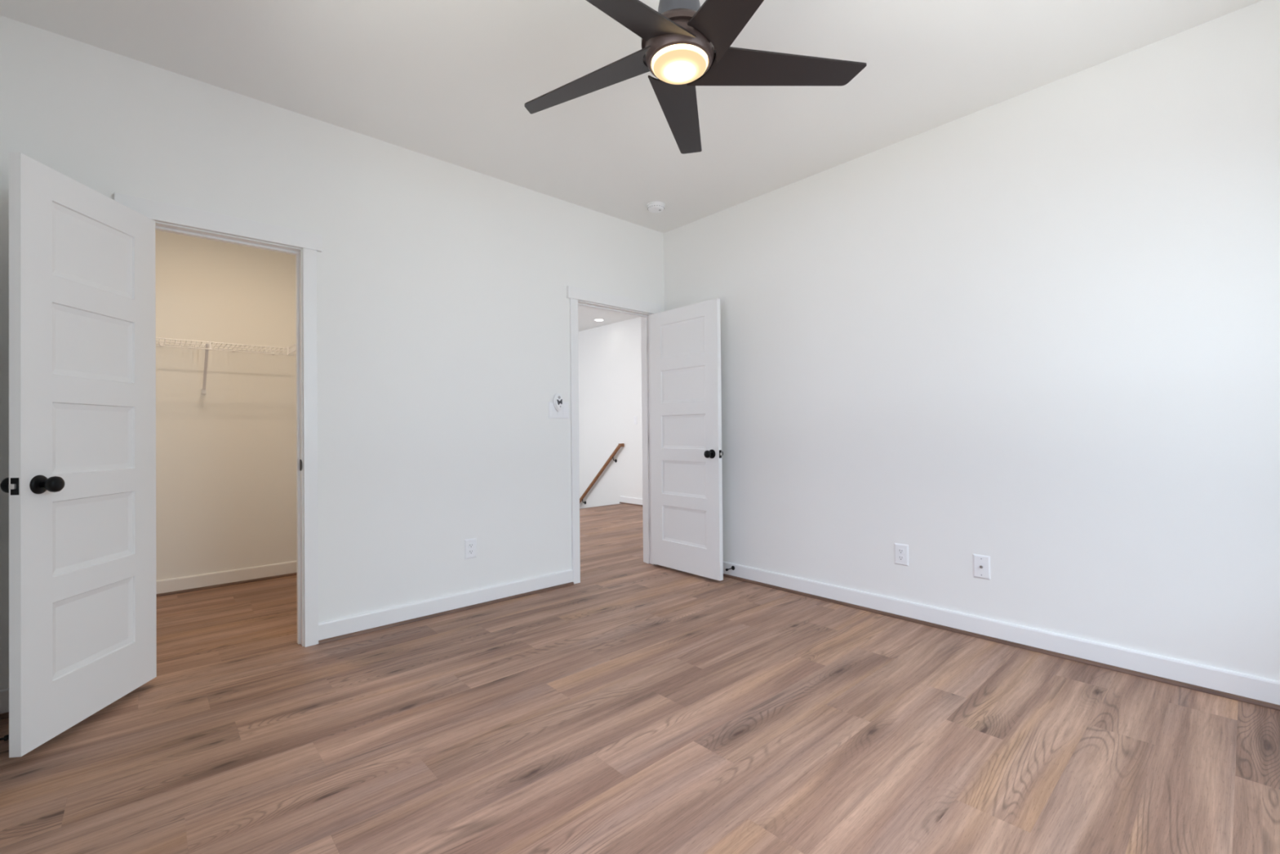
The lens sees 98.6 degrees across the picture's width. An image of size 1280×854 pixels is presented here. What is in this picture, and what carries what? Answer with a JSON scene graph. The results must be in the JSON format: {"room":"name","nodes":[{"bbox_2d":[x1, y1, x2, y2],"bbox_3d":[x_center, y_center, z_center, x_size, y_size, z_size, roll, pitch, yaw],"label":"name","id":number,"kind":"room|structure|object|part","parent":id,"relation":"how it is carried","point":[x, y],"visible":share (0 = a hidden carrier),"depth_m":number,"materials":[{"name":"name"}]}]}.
{"room":"empty bedroom","nodes":[
{"label":"empty bedroom","id":0,"kind":"room"},
{"bbox_2d":[155,230,297,580],"bbox_3d":[-3.098,-0.224,4.004,1.643,2.743,0.120,0,-1,-42],"label":"wall","id":1,"kind":"structure","parent":0,"point":[226,455],"depth_m":4.00,"materials":[{"name":"white paint"}]},
{"bbox_2d":[155,337,295,394],"bbox_3d":[-2.997,-0.407,3.806,1.524,0.341,0.312,0,-1,-42],"label":"wire shelf","id":2,"kind":"object","parent":1,"relation":"attached to","point":[208,345],"visible":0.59,"depth_m":3.81,"materials":[{"name":"white metal"}]},
{"bbox_3d":[-2.899,-0.570,3.697,1.524,0.006,0.006,0,-1,-42],"label":"rod","id":3,"kind":"part","parent":2,"relation":"part of","materials":[{"name":"white metal"}]},
{"bbox_3d":[-3.002,-0.567,3.811,1.524,0.006,0.006,0,-1,-42],"label":"rod","id":4,"kind":"part","parent":2,"relation":"part of","materials":[{"name":"white metal"}]},
{"bbox_3d":[-2.896,-0.523,3.694,1.524,0.006,0.006,0,-1,-42],"label":"lip rod","id":5,"kind":"part","parent":2,"relation":"part of","materials":[{"name":"white metal"}]},
{"bbox_3d":[-3.100,-0.566,3.919,1.524,0.006,0.006,0,-1,-42],"label":"rod","id":6,"kind":"part","parent":2,"relation":"part of","materials":[{"name":"white metal"}]},
{"bbox_2d":[155,560,297,596],"bbox_3d":[-3.084,1.094,3.905,1.528,0.105,0.014,0,-1,-42],"label":"baseboard","id":7,"kind":"structure","parent":1,"relation":"attached to","point":[183,583],"depth_m":3.97,"materials":[{"name":"white wood"}]},
{"bbox_2d":[0,15,664,689],"bbox_3d":[-0.345,-0.248,4.173,5.955,2.743,0.115,0,-1,-42],"label":"wall","id":8,"kind":"structure","parent":0,"point":[443,305],"depth_m":3.12,"materials":[{"name":"white paint"}]},
{"bbox_2d":[0,688,8,713],"bbox_3d":[-2.361,1.075,2.243,0.371,0.105,0.014,0,-1,-42],"label":"baseboard","id":9,"kind":"structure","parent":8,"relation":"attached to","point":[4,694],"depth_m":2.14,"materials":[{"name":"white wood"}]},
{"bbox_2d":[0,711,8,719],"bbox_3d":[-2.351,1.118,2.232,0.371,0.017,0.014,0,-1,-42],"label":"trim","id":10,"kind":"structure","parent":8,"relation":"attached to","point":[5,715],"depth_m":2.13,"materials":[{"name":"brown wood"}]},
{"bbox_2d":[0,151,156,757],"bbox_3d":[-2.112,0.091,2.124,0.166,2.006,0.621,0,0,-7],"label":"door","id":11,"kind":"structure","parent":8,"relation":"in","point":[80,485],"depth_m":2.04,"materials":[{"name":"white wood"}]},
{"bbox_3d":[-2.073,0.197,1.826,0.024,0.057,0.002,0,0,-7],"label":"latch plate","id":12,"kind":"part","parent":11,"relation":"part of","materials":[{"name":"black metal"}]},
{"bbox_3d":[-2.058,0.197,1.890,0.010,0.065,0.065,0,0,-7],"label":"knob","id":13,"kind":"part","parent":11,"relation":"part of","materials":[{"name":"black metal"}]},
{"bbox_2d":[114,192,322,647],"bbox_3d":[-2.002,0.061,2.671,0.788,2.131,0.163,0,-1,-42],"label":"door frame","id":14,"kind":"structure","parent":8,"relation":"attached to","point":[310,243],"depth_m":2.83,"materials":[{"name":"white wood"}]},
{"bbox_3d":[-1.751,0.197,2.842,0.004,0.058,0.049,0,-1,-42],"label":"strike plate","id":15,"kind":"part","parent":14,"relation":"part of","materials":[{"name":"black"}]},
{"bbox_2d":[318,568,573,644],"bbox_3d":[-1.079,1.072,3.401,1.604,0.105,0.014,0,-1,-42],"label":"baseboard","id":16,"kind":"structure","parent":8,"relation":"attached to","point":[348,624],"depth_m":3.27,"materials":[{"name":"white wood"}]},
{"bbox_2d":[464,537,476,559],"bbox_3d":[-1.055,0.758,3.432,0.079,0.121,0.009,0,-1,-42],"label":"power outlet","id":17,"kind":"object","parent":8,"relation":"attached to","point":[470,544],"visible":1,"depth_m":3.43,"materials":[{"name":"white plastic"}]},
{"bbox_2d":[468,549,473,554],"bbox_3d":[-1.052,0.778,3.430,0.033,0.028,0.003,0,-1,-42],"label":"receptacle","id":18,"kind":"object","parent":17,"relation":"attached to","point":[470,551],"depth_m":3.43,"materials":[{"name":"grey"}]},
{"bbox_2d":[468,542,473,547],"bbox_3d":[-1.053,0.739,3.430,0.033,0.028,0.003,0,-1,-42],"label":"receptacle","id":19,"kind":"object","parent":17,"relation":"attached to","point":[470,544],"depth_m":3.43,"materials":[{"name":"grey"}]},
{"bbox_2d":[548,401,568,418],"bbox_3d":[-0.570,-0.118,3.885,0.168,0.116,0.008,0,-1,-42],"label":"switch plate","id":20,"kind":"object","parent":8,"relation":"attached to","point":[563,413],"visible":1,"depth_m":3.88,"materials":[{"name":"white plastic"}]},
{"bbox_2d":[553,393,563,411],"bbox_3d":[-0.569,-0.172,3.863,0.077,0.128,0.024,0,-1,-42],"label":"remote","id":21,"kind":"object","parent":20,"relation":"attached to","point":[557,399],"visible":1,"depth_m":3.85,"materials":[{"name":"white plastic"}]},
{"bbox_2d":[566,285,661,583],"bbox_3d":[-0.212,0.058,4.289,0.925,2.131,0.163,0,-1,-42],"label":"door frame","id":22,"kind":"structure","parent":8,"relation":"attached to","point":[574,294],"depth_m":4.13,"materials":[{"name":"white wood"}]},
{"bbox_2d":[648,297,723,580],"bbox_3d":[0.333,0.092,4.196,0.166,2.007,0.746,0,-1,-41],"label":"door","id":23,"kind":"structure","parent":8,"relation":"in","point":[686,453],"depth_m":4.15,"materials":[{"name":"white wood"}]},
{"bbox_3d":[0.514,0.194,3.954,0.010,0.065,0.065,0,-1,-41],"label":"knob","id":24,"kind":"part","parent":23,"relation":"part of","materials":[{"name":"black metal"}]},
{"bbox_2d":[577,316,642,508],"bbox_3d":[-0.381,1.128,8.567,0.120,5.460,6.485,0,-1,-42],"label":"wall","id":25,"kind":"structure","parent":0,"point":[610,355],"depth_m":8.56,"materials":[{"name":"white paint"}]},
{"bbox_2d":[579,503,621,509],"bbox_3d":[-0.647,1.169,7.944,1.110,0.033,0.042,0,-1,-42],"label":"trim","id":26,"kind":"structure","parent":25,"relation":"attached to","point":[615,504],"depth_m":7.98,"materials":[{"name":"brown wood"}]},
{"bbox_2d":[579,443,624,504],"bbox_3d":[-0.909,1.130,9.000,0.082,1.740,1.939,0,-1,-42],"label":"handrail","id":27,"kind":"object","parent":25,"relation":"attached to","point":[620,445],"visible":0.73,"depth_m":8.60,"materials":[{"name":"brown wood"}]},
{"bbox_2d":[619,502,642,506],"bbox_3d":[0.713,1.129,7.237,0.014,0.017,3.045,0,-1,-42],"label":"trim","id":28,"kind":"structure","parent":25,"relation":"attached to","point":[620,502],"depth_m":8.16,"materials":[{"name":"brown wood"}]},
{"bbox_2d":[620,496,642,504],"bbox_3d":[0.723,1.085,7.247,0.014,0.105,3.045,0,-1,-42],"label":"baseboard","id":29,"kind":"structure","parent":25,"relation":"attached to","point":[623,499],"depth_m":8.18,"materials":[{"name":"white wood"}]},
{"bbox_2d":[634,416,637,424],"bbox_3d":[-0.066,-0.098,8.120,0.008,0.120,0.075,0,-1,-42],"label":"switch plate","id":30,"kind":"object","parent":25,"relation":"attached to","point":[635,417],"visible":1,"depth_m":8.11,"materials":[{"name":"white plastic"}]},
{"bbox_2d":[0,0,1262,331],"bbox_3d":[-1.230,-1.673,5.059,6.075,0.137,10.860,0,-1,-42],"label":"ceiling","id":31,"kind":"structure","parent":0,"point":[451,82],"depth_m":2.53,"materials":[{"name":"white paint"}]},
{"bbox_2d":[593,318,604,321],"bbox_3d":[-0.612,-1.600,8.238,0.170,0.005,0.170,0,-1,-42],"label":"recessed light","id":32,"kind":"object","parent":31,"relation":"in","point":[597,319],"visible":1,"depth_m":8.22,"materials":[{"name":"white plastic"}]},
{"bbox_2d":[647,200,665,213],"bbox_3d":[0.117,-1.602,4.030,0.132,0.046,0.132,0,-1,-42],"label":"smoke detector","id":33,"kind":"object","parent":31,"relation":"attached to","point":[655,206],"visible":1,"depth_m":3.99,"materials":[{"name":"white plastic"}]},
{"bbox_2d":[524,0,866,154],"bbox_3d":[0.088,-1.416,1.815,1.201,0.453,1.250,0,-1,-42],"label":"ceiling fan","id":34,"kind":"object","parent":31,"relation":"hanging from","point":[686,45],"visible":1,"depth_m":1.87,"materials":[{"name":"black wood"}]},
{"bbox_3d":[-0.189,-1.242,1.995,0.611,0.048,0.152,-1,-1,31],"label":"blade","id":35,"kind":"part","parent":34,"relation":"part of","materials":[{"name":"black wood"}]},
{"bbox_3d":[-0.105,-1.246,1.588,0.611,0.048,0.152,0,-1,-41],"label":"blade","id":36,"kind":"part","parent":34,"relation":"part of","materials":[{"name":"black wood"}]},
{"bbox_3d":[0.172,-1.244,2.202,0.152,0.048,0.611,-1,0,13],"label":"blade","id":37,"kind":"part","parent":34,"relation":"part of","materials":[{"name":"black wood"}]},
{"bbox_2d":[652,44,707,84],"bbox_3d":[0.134,-1.208,1.850,0.187,0.038,0.187,0,-1,-42],"label":"diffuser","id":38,"kind":"object","parent":34,"relation":"attached to","point":[672,64],"depth_m":1.81,"materials":[{"name":"white glass"}]},
{"bbox_3d":[0.309,-1.250,1.543,0.152,0.048,0.611,0,0,-23],"label":"blade","id":39,"kind":"part","parent":34,"relation":"part of","materials":[{"name":"black wood"}]},
{"bbox_3d":[0.479,-1.249,1.922,0.611,0.048,0.152,-1,0,-5],"label":"blade","id":40,"kind":"part","parent":34,"relation":"part of","materials":[{"name":"black wood"}]},
{"bbox_2d":[0,503,1279,853],"bbox_3d":[-0.012,1.177,3.696,5.905,0.120,7.135,0,-1,-42],"label":"floor","id":41,"kind":"structure","parent":0,"point":[634,706],"depth_m":1.94,"materials":[{"name":"brown wood"}]},
{"bbox_3d":[-1.140,1.094,0.647,0.014,0.017,4.020,0,-1,-42],"label":"trim","id":42,"kind":"structure","parent":41,"relation":"on","visible":0},
{"bbox_2d":[0,734,8,741],"bbox_3d":[-2.209,1.073,1.881,0.083,0.031,0.031,0,-1,-42],"label":"door stop","id":43,"kind":"object","parent":42,"relation":"on","point":[6,737],"visible":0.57,"depth_m":1.90,"materials":[{"name":"black"}]},
{"bbox_2d":[663,0,1279,680],"bbox_3d":[1.641,-0.275,3.101,0.115,2.743,4.140,0,-1,-42],"label":"wall","id":44,"kind":"structure","parent":0,"point":[1036,332],"depth_m":2.67,"materials":[{"name":"white paint"}]},
{"bbox_2d":[725,565,734,570],"bbox_3d":[0.656,1.038,4.027,0.083,0.031,0.031,0,-1,-42],"label":"door stop","id":45,"kind":"object","parent":44,"relation":"attached to","point":[732,566],"visible":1,"depth_m":4.04,"materials":[{"name":"black metal"}]},
{"bbox_2d":[894,542,908,565],"bbox_3d":[1.502,0.733,3.165,0.009,0.121,0.079,0,-1,-42],"label":"power outlet","id":46,"kind":"object","parent":44,"relation":"attached to","point":[901,550],"visible":1,"depth_m":3.16,"materials":[{"name":"white plastic"}]},
{"bbox_2d":[897,548,903,553],"bbox_3d":[1.500,0.714,3.164,0.003,0.028,0.033,0,-1,-42],"label":"receptacle","id":47,"kind":"object","parent":46,"relation":"attached to","point":[900,550],"depth_m":3.16,"materials":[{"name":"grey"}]},
{"bbox_2d":[897,555,904,560],"bbox_3d":[1.500,0.753,3.163,0.003,0.028,0.033,0,-1,-42],"label":"receptacle","id":48,"kind":"object","parent":46,"relation":"attached to","point":[900,557],"depth_m":3.16,"materials":[{"name":"grey plastic"}]},
{"bbox_2d":[973,553,990,579],"bbox_3d":[1.773,0.727,2.860,0.016,0.121,0.079,0,-1,-42],"label":"plate","id":49,"kind":"object","parent":44,"relation":"attached to","point":[981,563],"visible":1,"depth_m":2.86,"materials":[{"name":"white plastic"}]},
{"bbox_2d":[723,560,1279,711],"bbox_3d":[1.565,1.045,3.092,0.014,0.105,4.020,0,-1,-42],"label":"baseboard","id":50,"kind":"structure","parent":44,"relation":"attached to","point":[1264,689],"depth_m":2.65,"materials":[{"name":"white wood"}]},
{"bbox_3d":[-1.954,-0.235,3.877,0.115,2.743,1.603,0,-1,-42],"label":"wall","id":51,"kind":"structure","parent":0,"visible":0},
{"bbox_2d":[286,343,295,355],"bbox_3d":[-2.104,-0.416,3.720,0.317,0.341,1.012,0,-1,-42],"label":"wire shelf","id":52,"kind":"object","parent":51,"relation":"attached to","point":[289,351],"visible":0.18,"depth_m":3.92,"materials":[{"name":"white metal"}]}
]}

